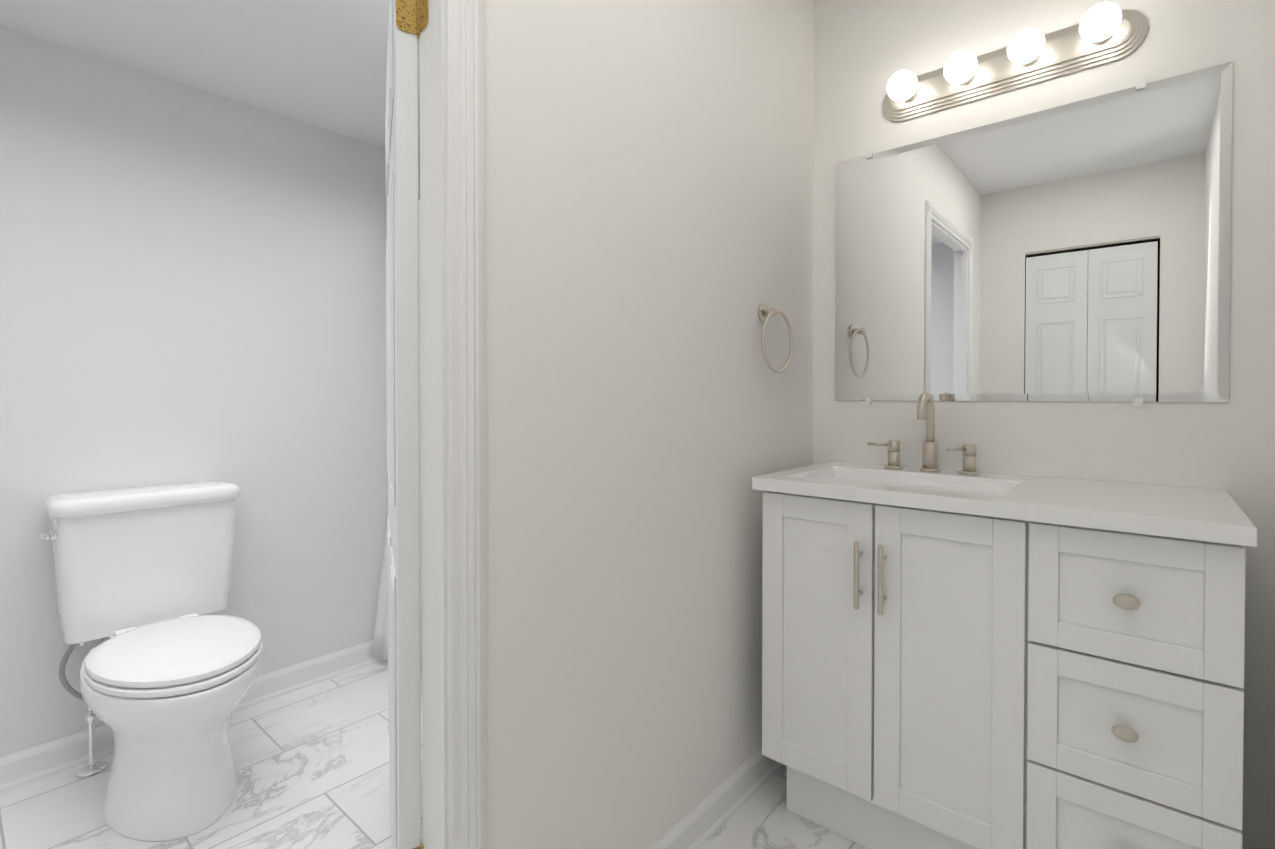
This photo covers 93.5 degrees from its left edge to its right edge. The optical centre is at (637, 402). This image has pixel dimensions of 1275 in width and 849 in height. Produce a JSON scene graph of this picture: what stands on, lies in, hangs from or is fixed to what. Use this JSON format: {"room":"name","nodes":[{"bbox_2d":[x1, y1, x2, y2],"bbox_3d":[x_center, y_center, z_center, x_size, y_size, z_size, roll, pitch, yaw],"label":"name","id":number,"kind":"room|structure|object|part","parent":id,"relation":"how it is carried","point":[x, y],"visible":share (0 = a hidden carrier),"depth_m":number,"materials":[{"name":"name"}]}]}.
{"room":"bathroom","nodes":[
{"label":"bathroom","id":0,"kind":"room"},
{"bbox_2d":[0,25,419,756],"bbox_3d":[-1.551,-0.165,2.133,0.115,2.550,2.864,1,1,41],"label":"wall","id":1,"kind":"structure","parent":0,"point":[192,283],"depth_m":2.05,"materials":[{"name":"white paint"}]},
{"bbox_2d":[0,640,383,792],"bbox_3d":[-1.500,1.064,2.104,0.020,0.094,2.634,1,1,41],"label":"baseboard","id":2,"kind":"structure","parent":1,"relation":"attached to","point":[29,765],"depth_m":1.88,"materials":[{"name":"white wood"}]},
{"bbox_2d":[371,194,421,665],"bbox_3d":[-0.498,0.110,2.067,1.573,1.922,0.136,1,1,41],"label":"shower curtain","id":3,"kind":"object","parent":1,"relation":"attached to","point":[380,643],"visible":0.12,"depth_m":2.52,"materials":[{"name":"white fabric"}]},
{"bbox_2d":[0,0,419,159],"bbox_3d":[-0.909,-1.256,1.572,1.575,0.355,2.634,1,1,41],"label":"ceiling","id":4,"kind":"structure","parent":0,"point":[321,64],"depth_m":1.82,"materials":[{"name":"white paint"}]},
{"bbox_2d":[0,660,867,848],"bbox_3d":[-0.470,1.151,1.224,2.960,0.060,2.864,1,1,41],"label":"floor","id":5,"kind":"structure","parent":0,"point":[312,764],"depth_m":1.70,"materials":[{"name":"tile"}]},
{"bbox_2d":[35,480,262,841],"bbox_3d":[-1.347,0.699,1.716,0.736,0.852,0.483,1,1,41],"label":"toilet","id":6,"kind":"object","parent":5,"relation":"on","point":[168,675],"visible":1,"depth_m":1.69,"materials":[{"name":"white ceramic"}]},
{"bbox_2d":[752,461,1256,848],"bbox_3d":[0.830,0.659,1.493,0.938,0.918,0.524,1,1,41],"label":"bathroom vanity","id":7,"kind":"object","parent":5,"relation":"on","point":[953,659],"visible":1,"depth_m":1.26,"materials":[{"name":"white wood"}]},
{"bbox_2d":[867,392,979,474],"bbox_3d":[0.800,0.084,1.715,0.303,0.227,0.128,1,1,41],"label":"faucet","id":8,"kind":"object","parent":7,"relation":"on","point":[926,408],"visible":1,"depth_m":1.71,"materials":[{"name":"silver metal"}]},
{"bbox_2d":[485,0,813,848],"bbox_3d":[-0.285,-0.112,1.052,0.065,2.470,2.634,1,1,41],"label":"wall","id":9,"kind":"structure","parent":0,"point":[649,182],"depth_m":1.33,"materials":[{"name":"white paint"}]},
{"bbox_2d":[385,0,427,848],"bbox_3d":[-0.534,0.096,1.370,0.061,2.022,0.868,0,1,-24],"label":"room door","id":10,"kind":"structure","parent":9,"relation":"in","point":[403,402],"depth_m":1.01,"materials":[{"name":"white wood"}]},
{"bbox_3d":[-0.370,0.070,1.002,0.050,1.571,0.040,1,1,41],"label":"door hinges","id":11,"kind":"part","parent":10,"relation":"part of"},
{"bbox_2d":[419,0,486,848],"bbox_3d":[-0.616,0.069,0.668,0.107,2.117,1.004,1,1,41],"label":"door frame","id":12,"kind":"structure","parent":9,"relation":"attached to","point":[465,302],"depth_m":0.98,"materials":[{"name":"white wood"}]},
{"bbox_2d":[649,747,782,848],"bbox_3d":[0.172,1.070,1.537,0.019,0.094,1.321,1,1,41],"label":"baseboard","id":13,"kind":"structure","parent":9,"relation":"attached to","point":[706,819],"depth_m":1.54,"materials":[{"name":"white wood"}]},
{"bbox_2d":[758,304,792,372],"bbox_3d":[0.400,-0.188,1.761,0.052,0.203,0.186,1,1,41],"label":"towel ring","id":14,"kind":"object","parent":9,"relation":"attached to","point":[765,313],"visible":1,"depth_m":1.74,"materials":[{"name":"silver metal"}]},
{"bbox_2d":[813,0,1274,848],"bbox_3d":[1.090,-0.159,1.684,1.205,2.550,0.115,1,1,41],"label":"wall","id":15,"kind":"structure","parent":0,"point":[865,50],"depth_m":1.53,"materials":[{"name":"white paint"}]},
{"bbox_2d":[882,2,1147,121],"bbox_3d":[0.961,-0.919,1.616,0.630,0.120,0.140,1,1,41],"label":"sconce","id":16,"kind":"object","parent":15,"relation":"attached to","point":[1102,33],"visible":1,"depth_m":1.60,"materials":[{"name":"silver metal"}]},
{"bbox_2d":[835,62,1232,406],"bbox_3d":[1.004,-0.393,1.673,0.928,0.801,0.010,1,1,41],"label":"mirror","id":17,"kind":"object","parent":15,"relation":"attached to","point":[1078,251],"visible":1,"depth_m":1.59,"materials":[{"name":"clear glass"}]}
]}

